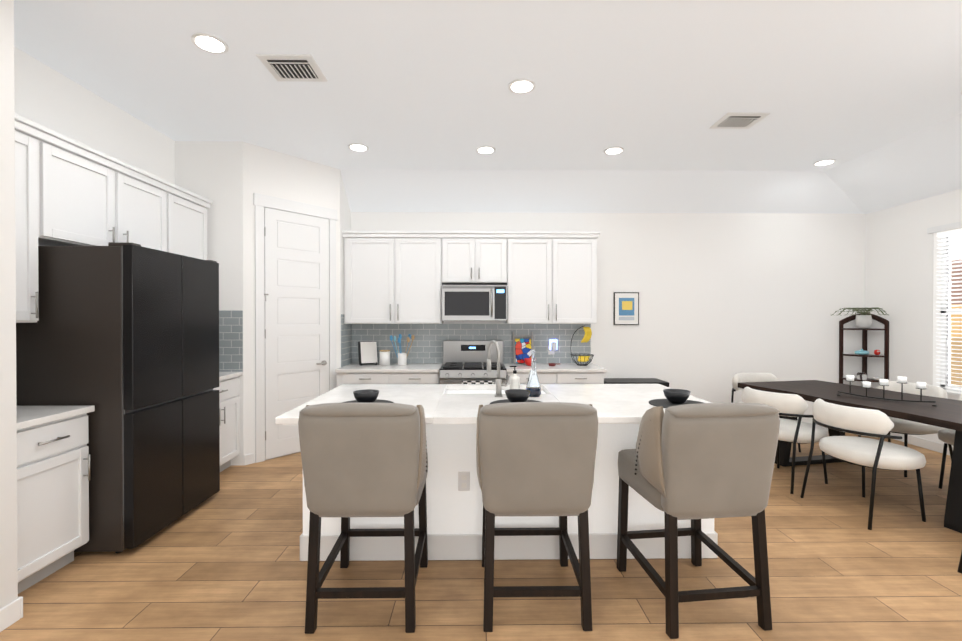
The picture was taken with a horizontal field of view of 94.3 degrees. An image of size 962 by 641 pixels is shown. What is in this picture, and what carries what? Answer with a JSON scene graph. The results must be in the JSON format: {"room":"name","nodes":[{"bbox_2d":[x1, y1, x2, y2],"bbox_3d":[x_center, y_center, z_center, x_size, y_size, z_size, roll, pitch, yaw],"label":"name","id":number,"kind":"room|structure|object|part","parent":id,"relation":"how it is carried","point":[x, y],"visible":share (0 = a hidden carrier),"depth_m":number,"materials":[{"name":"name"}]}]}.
{"room":"dining room","nodes":[
{"label":"dining room","id":0,"kind":"room"},
{"bbox_2d":[0,0,17,608],"bbox_3d":[-2.527,-0.166,-0.146,0.725,3.180,4.490,0,0,-1],"label":"wall column","id":1,"kind":"structure","parent":0,"point":[8,513],"depth_m":2.07,"materials":[{"name":"white paint"}]},
{"bbox_2d":[14,46,174,195],"bbox_3d":[-2.971,-0.176,1.578,0.120,3.180,7.950,0,0,-1],"label":"wall","id":2,"kind":"structure","parent":0,"point":[49,97],"depth_m":3.32,"materials":[{"name":"white paint"}]},
{"bbox_2d":[15,117,46,322],"bbox_3d":[-2.745,-0.549,2.354,0.347,1.115,0.500,0,0,-1],"label":"upper cabinet","id":3,"kind":"object","parent":2,"relation":"attached to","point":[30,179],"depth_m":2.54,"materials":[{"name":"white paint"}]},
{"bbox_2d":[43,129,170,252],"bbox_3d":[-2.755,-0.803,3.147,0.347,0.616,1.080,0,0,-1],"label":"upper cabinet","id":4,"kind":"object","parent":2,"relation":"attached to","point":[64,198],"depth_m":3.02,"materials":[{"name":"white paint"}]},
{"bbox_2d":[171,185,210,259],"bbox_3d":[-2.765,-0.559,3.969,0.347,1.115,0.550,0,0,-1],"label":"upper cabinet","id":5,"kind":"object","parent":2,"relation":"attached to","point":[188,219],"depth_m":3.97,"materials":[{"name":"white paint"}]},
{"bbox_2d":[219,310,242,371],"bbox_3d":[-2.609,0.199,3.210,0.644,0.590,2.199,0,0,-1],"label":"tile backsplash","id":6,"kind":"structure","parent":2,"relation":"attached to","point":[230,340],"depth_m":4.30,"materials":[{"name":"grey tile"}]},
{"bbox_2d":[175,141,350,464],"bbox_3d":[-2.284,-0.197,4.937,1.340,3.180,1.250,0,0,-1],"label":"wall","id":7,"kind":"structure","parent":0,"point":[228,178],"depth_m":4.33,"materials":[{"name":"white paint"}]},
{"bbox_2d":[253,193,336,462],"bbox_3d":[-1.932,0.067,4.729,0.614,2.655,0.704,0,0,-1],"label":"pantry door","id":8,"kind":"structure","parent":7,"relation":"in","point":[295,313],"depth_m":4.66,"materials":[{"name":"white paint"}]},
{"bbox_2d":[0,432,961,640],"bbox_3d":[1.003,1.444,1.639,8.230,0.060,8.350,0,0,-1],"label":"floor","id":9,"kind":"structure","parent":0,"point":[224,563],"depth_m":2.41,"materials":[{"name":"brown wood"}]},
{"bbox_2d":[0,597,22,631],"bbox_3d":[-2.157,1.374,-0.124,0.013,0.100,4.504,0,0,-1],"label":"baseboard","id":10,"kind":"structure","parent":9,"relation":"on","point":[11,613],"depth_m":2.07,"materials":[{"name":"white paint"}]},
{"bbox_2d":[17,412,90,593],"bbox_3d":[-2.611,0.972,2.373,0.617,0.874,0.515,0,0,-1],"label":"base cabinet","id":11,"kind":"object","parent":9,"relation":"on","point":[53,466],"depth_m":2.40,"materials":[{"name":"white paint"}]},
{"bbox_2d":[16,405,94,431],"bbox_3d":[-2.598,0.516,2.370,0.642,0.035,0.525,0,0,-1],"label":"countertop","id":12,"kind":"structure","parent":11,"relation":"on","point":[27,416],"depth_m":2.45,"materials":[{"name":"white stone"}]},
{"bbox_2d":[16,243,219,552],"bbox_3d":[-2.491,0.465,3.106,0.820,1.876,0.905,0,0,-1],"label":"fridge","id":13,"kind":"object","parent":9,"relation":"on","point":[123,338],"visible":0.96,"depth_m":2.67,"materials":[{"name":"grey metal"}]},
{"bbox_2d":[213,376,239,471],"bbox_3d":[-2.631,0.962,3.945,0.617,0.874,0.730,0,0,-1],"label":"base cabinet","id":14,"kind":"object","parent":9,"relation":"on","point":[229,390],"depth_m":4.14,"materials":[{"name":"white paint"}]},
{"bbox_2d":[219,372,242,379],"bbox_3d":[-2.618,0.507,3.940,0.642,0.035,0.735,0,0,-1],"label":"countertop","id":15,"kind":"structure","parent":14,"relation":"on","point":[222,375],"depth_m":4.14,"materials":[{"name":"white stone"}]},
{"bbox_2d":[298,403,427,633],"bbox_3d":[-0.551,0.889,2.289,0.561,1.044,0.634,0,0,-1],"label":"stool","id":16,"kind":"object","parent":9,"relation":"on","point":[364,459],"visible":1,"depth_m":2.01,"materials":[{"name":"grey fabric"}]},
{"bbox_2d":[335,371,398,386],"bbox_3d":[-1.277,0.979,5.272,0.676,0.824,0.617,0,0,-1],"label":"base cabinet","id":17,"kind":"object","parent":9,"relation":"on","point":[343,377],"depth_m":4.96,"materials":[{"name":"white paint"}]},
{"bbox_2d":[335,363,442,370],"bbox_3d":[-1.041,0.549,5.259,1.146,0.035,0.642,0,0,-1],"label":"countertop","id":18,"kind":"structure","parent":17,"relation":"on","point":[413,366],"depth_m":5.12,"materials":[{"name":"white stone"}]},
{"bbox_2d":[358,341,377,365],"bbox_3d":[-1.367,0.387,5.392,0.215,0.283,0.174,0,0,-25],"label":"cookbook","id":19,"kind":"object","parent":18,"relation":"on","point":[367,352],"visible":0.98,"depth_m":5.38,"materials":[{"name":"white paper"}]},
{"bbox_2d":[379,350,389,365],"bbox_3d":[-1.155,0.439,5.361,0.128,0.181,0.128,0,0,-1],"label":"canister","id":20,"kind":"object","parent":18,"relation":"on","point":[384,357],"visible":1,"depth_m":5.31,"materials":[{"name":"white ceramic"}]},
{"bbox_2d":[390,334,414,365],"bbox_3d":[-0.950,0.341,5.383,0.299,0.376,0.108,0,0,-1],"label":"utensil crock","id":21,"kind":"object","parent":18,"relation":"on","point":[402,358],"visible":1,"depth_m":5.36,"materials":[{"name":"white ceramic"}]},
{"bbox_2d":[399,367,440,383],"bbox_3d":[-0.777,0.979,5.278,0.614,0.824,0.617,0,0,-1],"label":"base cabinet","id":22,"kind":"object","parent":9,"relation":"on","point":[405,377],"depth_m":4.97,"materials":[{"name":"white paint"}]},
{"bbox_2d":[439,340,505,383],"bbox_3d":[-0.093,0.806,5.214,0.740,1.130,0.706,0,0,-1],"label":"range","id":23,"kind":"object","parent":9,"relation":"on","point":[464,361],"visible":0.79,"depth_m":5.31,"materials":[{"name":"silver metal"}]},
{"bbox_2d":[275,384,717,560],"bbox_3d":[0.167,0.951,2.912,2.480,0.910,1.174,0,0,-1],"label":"kitchen island","id":24,"kind":"object","parent":9,"relation":"on","point":[454,509],"depth_m":2.64,"materials":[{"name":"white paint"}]},
{"bbox_2d":[342,399,393,402],"bbox_3d":[-0.685,0.494,2.637,0.340,0.004,0.340,0,0,-1],"label":"placemat","id":25,"kind":"object","parent":24,"relation":"on","point":[376,401],"visible":0.23,"depth_m":2.73,"materials":[{"name":"grey fabric"}]},
{"bbox_2d":[353,389,378,402],"bbox_3d":[-0.685,0.456,2.667,0.154,0.072,0.154,0,0,-1],"label":"bowl","id":26,"kind":"object","parent":25,"relation":"on","point":[366,396],"visible":0.88,"depth_m":2.62,"materials":[{"name":"black ceramic"}]},
{"bbox_3d":[0.167,0.623,2.910,2.480,0.255,1.174,0,0,-1],"label":"kitchen island top","id":27,"kind":"part","parent":24,"relation":"part of","materials":[{"name":"white stone"}]},
{"bbox_2d":[487,340,509,396],"bbox_3d":[0.114,0.310,3.010,0.148,0.367,0.204,0,0,-1],"label":"faucet","id":28,"kind":"object","parent":24,"relation":"on","point":[499,384],"visible":1,"depth_m":2.93,"materials":[{"name":"silver metal"}]},
{"bbox_2d":[510,366,519,388],"bbox_3d":[0.226,0.396,2.978,0.070,0.196,0.070,0,0,-1],"label":"soap bottle","id":29,"kind":"object","parent":24,"relation":"on","point":[514,381],"visible":0.79,"depth_m":2.95,"materials":[{"name":"white"}]},
{"bbox_2d":[490,399,540,403],"bbox_3d":[0.220,0.494,2.648,0.340,0.004,0.340,0,0,-1],"label":"placemat","id":30,"kind":"object","parent":24,"relation":"on","point":[502,401],"visible":0.31,"depth_m":2.73,"materials":[{"name":"grey fabric"}]},
{"bbox_2d":[505,389,529,402],"bbox_3d":[0.220,0.456,2.678,0.154,0.072,0.154,0,0,-1],"label":"bowl","id":31,"kind":"object","parent":30,"relation":"on","point":[517,395],"visible":0.79,"depth_m":2.63,"materials":[{"name":"black ceramic"}]},
{"bbox_2d":[526,350,540,396],"bbox_3d":[0.346,0.340,2.949,0.104,0.304,0.102,0,0,-1],"label":"decanter","id":32,"kind":"object","parent":24,"relation":"on","point":[533,386],"visible":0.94,"depth_m":2.92,"materials":[{"name":"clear glass"}]},
{"bbox_2d":[649,399,702,407],"bbox_3d":[1.180,0.494,2.661,0.340,0.004,0.340,0,0,-1],"label":"placemat","id":33,"kind":"object","parent":24,"relation":"on","point":[665,403],"visible":0.52,"depth_m":2.67,"materials":[{"name":"grey fabric"}]},
{"bbox_2d":[663,389,690,403],"bbox_3d":[1.180,0.456,2.691,0.154,0.072,0.154,0,0,-1],"label":"bowl","id":34,"kind":"object","parent":33,"relation":"on","point":[678,396],"visible":1,"depth_m":2.65,"materials":[{"name":"black ceramic"}]},
{"bbox_2d":[505,367,562,383],"bbox_3d":[0.592,0.979,5.295,0.619,0.824,0.617,0,0,-1],"label":"base cabinet","id":35,"kind":"object","parent":9,"relation":"on","point":[560,373],"depth_m":4.99,"materials":[{"name":"white paint"}]},
{"bbox_2d":[476,402,597,631],"bbox_3d":[0.256,0.889,2.299,0.561,1.044,0.634,0,0,-1],"label":"stool","id":36,"kind":"object","parent":9,"relation":"on","point":[535,458],"visible":1,"depth_m":2.02,"materials":[{"name":"grey fabric"}]},
{"bbox_2d":[563,371,606,383],"bbox_3d":[1.076,0.979,5.302,0.600,0.824,0.617,0,0,-1],"label":"base cabinet","id":37,"kind":"object","parent":9,"relation":"on","point":[569,377],"depth_m":4.99,"materials":[{"name":"white paint"}]},
{"bbox_2d":[503,363,606,370],"bbox_3d":[0.841,0.548,5.283,1.120,0.035,0.642,0,0,-1],"label":"countertop","id":38,"kind":"structure","parent":37,"relation":"on","point":[520,366],"depth_m":5.12,"materials":[{"name":"white stone"}]},
{"bbox_2d":[512,332,533,364],"bbox_3d":[0.526,0.334,5.499,0.260,0.396,0.109,0,0,-9],"label":"art","id":39,"kind":"object","parent":38,"relation":"on","point":[522,350],"visible":0.73,"depth_m":5.48,"materials":[{"name":"multicoloured paper"}]},
{"bbox_2d":[524,358,535,365],"bbox_3d":[0.581,0.487,5.303,0.140,0.085,0.138,0,0,-1],"label":"bowl","id":40,"kind":"object","parent":38,"relation":"on","point":[527,361],"visible":0.65,"depth_m":5.26,"materials":[{"name":"red ceramic"}]},
{"bbox_2d":[570,326,593,365],"bbox_3d":[1.215,0.290,5.360,0.278,0.479,0.277,0,0,-1],"label":"stand","id":41,"kind":"object","parent":38,"relation":"on","point":[586,364],"visible":0.96,"depth_m":5.32,"materials":[{"name":"black metal"}]},
{"bbox_2d":[578,327,591,361],"bbox_3d":[1.241,0.274,5.341,0.189,0.419,0.109,0,0,-1],"label":"bananas","id":42,"kind":"object","parent":41,"relation":"hanging from","point":[587,335],"visible":0.92,"depth_m":5.34,"materials":[{"name":"yellow food"}]},
{"bbox_2d":[604,378,668,386],"bbox_3d":[1.840,1.053,5.396,0.730,0.675,0.405,0,0,-1],"label":"trash can","id":43,"kind":"object","parent":9,"relation":"on","point":[633,381],"visible":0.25,"depth_m":5.30,"materials":[{"name":"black metal"}]},
{"bbox_2d":[617,403,779,638],"bbox_3d":[1.052,0.889,2.280,0.561,1.044,0.634,0,0,-7],"label":"stool","id":44,"kind":"object","parent":9,"relation":"on","point":[695,464],"visible":1,"depth_m":2.01,"materials":[{"name":"grey fabric"}]},
{"bbox_2d":[731,373,800,451],"bbox_3d":[3.124,0.997,4.944,0.642,0.797,0.627,0,0,-1],"label":"dining chair","id":45,"kind":"object","parent":9,"relation":"on","point":[751,377],"visible":0.35,"depth_m":5.10,"materials":[{"name":"fabric"}]},
{"bbox_2d":[742,387,828,493],"bbox_3d":[2.661,1.003,3.943,0.660,0.797,0.667,0,0,-1],"label":"dining chair","id":46,"kind":"object","parent":9,"relation":"on","point":[794,432],"visible":0.54,"depth_m":3.73,"materials":[{"name":"fabric"}]},
{"bbox_2d":[738,380,961,532],"bbox_3d":[3.466,1.027,3.456,1.028,0.749,2.723,0,0,-12],"label":"dining table","id":47,"kind":"object","parent":9,"relation":"on","point":[945,413],"visible":0.62,"depth_m":3.58,"materials":[{"name":"brown wood"}]},
{"bbox_2d":[837,375,936,405],"bbox_3d":[3.312,0.548,3.668,0.064,0.204,0.610,0,0,-37],"label":"candle holder","id":48,"kind":"object","parent":47,"relation":"on","point":[900,379],"visible":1,"depth_m":3.64,"materials":[{"name":"black metal"}]},
{"bbox_2d":[800,398,925,529],"bbox_3d":[2.845,1.007,3.299,0.609,0.797,0.643,0,0,-1],"label":"dining chair","id":49,"kind":"object","parent":9,"relation":"on","point":[874,454],"visible":1,"depth_m":3.14,"materials":[{"name":"fabric"}]},
{"bbox_2d":[839,313,888,434],"bbox_3d":[4.700,0.645,5.488,0.330,1.489,0.330,0,0,-1],"label":"etagere","id":50,"kind":"object","parent":9,"relation":"on","point":[885,322],"visible":0.6,"depth_m":5.54,"materials":[{"name":"brown wood"}]},
{"bbox_2d":[854,349,868,354],"bbox_3d":[4.664,0.375,5.465,0.150,0.073,0.100,0,0,-1],"label":"dish","id":51,"kind":"object","parent":50,"relation":"on","point":[861,352],"visible":1,"depth_m":5.43,"materials":[{"name":"teal ceramic"}]},
{"bbox_2d":[857,372,866,379],"bbox_3d":[4.650,0.670,5.447,0.100,0.085,0.097,0,0,-1],"label":"glass jar","id":52,"kind":"object","parent":50,"relation":"on","point":[861,375],"visible":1,"depth_m":5.41,"materials":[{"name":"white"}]},
{"bbox_2d":[855,315,871,327],"bbox_3d":[4.719,0.006,5.503,0.160,0.165,0.160,0,0,-1],"label":"pot","id":53,"kind":"object","parent":50,"relation":"on","point":[863,321],"visible":0.94,"depth_m":5.45,"materials":[{"name":"white ceramic"}]},
{"bbox_2d":[832,307,888,314],"bbox_3d":[4.548,-0.116,5.338,0.447,0.097,0.428,0,0,-1],"label":"fern plant","id":54,"kind":"object","parent":53,"relation":"in","point":[857,310],"visible":0.96,"depth_m":5.39,"materials":[{"name":"green plant"}]},
{"bbox_2d":[871,377,882,380],"bbox_3d":[4.780,0.696,5.388,0.130,0.035,0.127,0,0,-1],"label":"bowl","id":55,"kind":"object","parent":50,"relation":"on","point":[876,378],"visible":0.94,"depth_m":5.38,"materials":[{"name":"white ceramic"}]},
{"bbox_2d":[874,350,880,354],"bbox_3d":[4.790,0.377,5.393,0.060,0.070,0.061,0,0,-1],"label":"owl","id":56,"kind":"object","parent":50,"relation":"on","point":[876,352],"visible":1,"depth_m":5.38,"materials":[{"name":"red ceramic"}]},
{"bbox_2d":[858,381,952,476],"bbox_3d":[4.006,1.001,4.273,0.627,0.797,0.642,0,0,-1],"label":"dining chair","id":57,"kind":"object","parent":9,"relation":"on","point":[904,427],"visible":0.25,"depth_m":4.05,"materials":[{"name":"fabric"}]},
{"bbox_2d":[937,394,961,488],"bbox_3d":[4.150,1.005,3.614,0.648,0.797,0.655,0,0,-1],"label":"dining chair","id":58,"kind":"object","parent":9,"relation":"on","point":[946,435],"visible":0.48,"depth_m":3.72,"materials":[{"name":"fabric"}]},
{"bbox_2d":[957,552,961,573],"bbox_3d":[2.989,1.013,2.274,0.627,0.797,0.642,0,0,-1],"label":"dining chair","id":59,"kind":"object","parent":9,"relation":"on","point":[960,567],"visible":1,"depth_m":2.50,"materials":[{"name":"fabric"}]},
{"bbox_2d":[14,0,961,213],"bbox_3d":[1.013,-1.568,1.621,8.090,0.497,8.190,0,0,-1],"label":"ceiling","id":60,"kind":"structure","parent":0,"point":[421,100],"depth_m":3.37,"materials":[{"name":"white paint"}]},
{"bbox_2d":[191,33,228,53],"bbox_3d":[-1.680,-1.718,2.767,0.200,0.010,0.200,0,0,-1],"label":"recessed light","id":61,"kind":"object","parent":60,"relation":"in","point":[209,43],"visible":1,"depth_m":2.75,"materials":[{"name":"white paint"}]},
{"bbox_2d":[256,54,327,81],"bbox_3d":[-1.275,-1.715,3.036,0.360,0.019,0.320,0,0,-1],"label":"ceiling vent","id":62,"kind":"object","parent":60,"relation":"in","point":[295,67],"visible":1,"depth_m":3.01,"materials":[{"name":"white metal"}]},
{"bbox_2d":[348,143,368,151],"bbox_3d":[-1.222,-1.729,4.447,0.200,0.010,0.200,0,0,-1],"label":"recessed light","id":63,"kind":"object","parent":60,"relation":"in","point":[358,147],"visible":0.98,"depth_m":4.43,"materials":[{"name":"white paint"}]},
{"bbox_2d":[476,146,495,153],"bbox_3d":[0.050,-1.729,4.515,0.200,0.010,0.200,0,0,-1],"label":"recessed light","id":64,"kind":"object","parent":60,"relation":"in","point":[485,150],"visible":0.94,"depth_m":4.51,"materials":[{"name":"white paint"}]},
{"bbox_2d":[508,79,535,93],"bbox_3d":[0.300,-1.721,3.274,0.200,0.010,0.200,0,0,-1],"label":"recessed light","id":65,"kind":"object","parent":60,"relation":"in","point":[520,86],"visible":1,"depth_m":3.26,"materials":[{"name":"white paint"}]},
{"bbox_2d":[604,147,623,154],"bbox_3d":[1.351,-1.729,4.531,0.200,0.010,0.200,0,0,-1],"label":"recessed light","id":66,"kind":"object","parent":60,"relation":"in","point":[613,150],"visible":0.92,"depth_m":4.51,"materials":[{"name":"white paint"}]},
{"bbox_2d":[709,112,769,128],"bbox_3d":[2.217,-1.720,3.841,0.360,0.019,0.300,0,0,-1],"label":"ceiling vent","id":67,"kind":"object","parent":60,"relation":"in","point":[738,120],"visible":0.98,"depth_m":3.82,"materials":[{"name":"white metal"}]},
{"bbox_2d":[813,159,835,165],"bbox_3d":[3.752,-1.731,4.875,0.200,0.010,0.200,0,0,-1],"label":"recessed light","id":68,"kind":"object","parent":60,"relation":"in","point":[824,162],"visible":0.96,"depth_m":4.85,"materials":[{"name":"white paint"}]},
{"bbox_2d":[351,212,865,422],"bbox_3d":[0.952,-0.201,5.664,8.070,3.180,0.120,0,0,-1],"label":"wall","id":69,"kind":"structure","parent":0,"point":[724,298],"depth_m":5.63,"materials":[{"name":"white paint"}]},
{"bbox_2d":[342,231,449,323],"bbox_3d":[-1.002,-0.498,5.400,1.209,1.055,0.346,0,0,-1],"label":"upper cabinet","id":70,"kind":"object","parent":69,"relation":"attached to","point":[403,277],"depth_m":5.24,"materials":[{"name":"white paint"}]},
{"bbox_2d":[341,314,590,366],"bbox_3d":[-0.119,0.225,5.377,2.999,0.609,0.429,0,0,-1],"label":"tile backsplash","id":71,"kind":"structure","parent":69,"relation":"attached to","point":[427,344],"depth_m":5.58,"materials":[{"name":"grey tile"}]},
{"bbox_2d":[548,339,556,354],"bbox_3d":[0.900,0.324,5.562,0.115,0.190,0.072,0,0,-1],"label":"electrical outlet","id":72,"kind":"object","parent":71,"relation":"attached to","point":[552,347],"visible":1,"depth_m":5.59,"materials":[{"name":"white plastic"}]},
{"bbox_2d":[450,231,509,284],"bbox_3d":[-0.078,-0.740,5.411,0.767,0.570,0.346,0,0,-1],"label":"upper cabinet","id":73,"kind":"object","parent":69,"relation":"attached to","point":[476,257],"depth_m":5.25,"materials":[{"name":"white paint"}]},
{"bbox_2d":[442,285,506,320],"bbox_3d":[-0.079,-0.214,5.369,0.762,0.414,0.438,0,0,-1],"label":"microwave","id":74,"kind":"object","parent":73,"relation":"attached to","point":[474,302],"visible":1,"depth_m":5.19,"materials":[{"name":"silver metal"}]},
{"bbox_2d":[498,231,597,323],"bbox_3d":[0.804,-0.498,5.424,1.126,1.055,0.346,0,0,-1],"label":"upper cabinet","id":75,"kind":"object","parent":69,"relation":"attached to","point":[553,274],"depth_m":5.26,"materials":[{"name":"white paint"}]},
{"bbox_2d":[613,292,638,324],"bbox_3d":[1.824,-0.157,5.601,0.315,0.411,0.025,0,0,-1],"label":"picture frame","id":76,"kind":"object","parent":69,"relation":"attached to","point":[626,308],"visible":1,"depth_m":5.59,"materials":[{"name":"black metal"}]},
{"bbox_2d":[865,189,961,445],"bbox_3d":[4.988,-0.152,1.681,0.140,3.130,7.950,0,0,-1],"label":"wall","id":77,"kind":"structure","parent":0,"point":[902,277],"depth_m":5.09,"materials":[{"name":"white paint"}]},
{"bbox_2d":[890,432,952,454],"bbox_3d":[4.911,1.363,1.688,0.014,0.100,7.949,0,0,-1],"label":"baseboard","id":78,"kind":"structure","parent":77,"relation":"attached to","point":[924,443],"depth_m":4.90,"materials":[{"name":"white paint"}]},
{"bbox_2d":[927,221,961,395],"bbox_3d":[4.947,-0.121,3.885,0.175,1.771,1.960,0,0,-1],"label":"window","id":79,"kind":"structure","parent":77,"relation":"in","point":[956,225],"depth_m":4.72,"materials":[{"name":"white glass"}]},
{"bbox_2d":[936,229,961,389],"bbox_3d":[4.940,-0.113,3.885,0.050,1.658,1.840,0,0,-1],"label":"window blinds","id":80,"kind":"object","parent":79,"relation":"attached to","point":[949,233],"visible":1,"depth_m":4.68,"materials":[{"name":"white plastic"}]}
]}

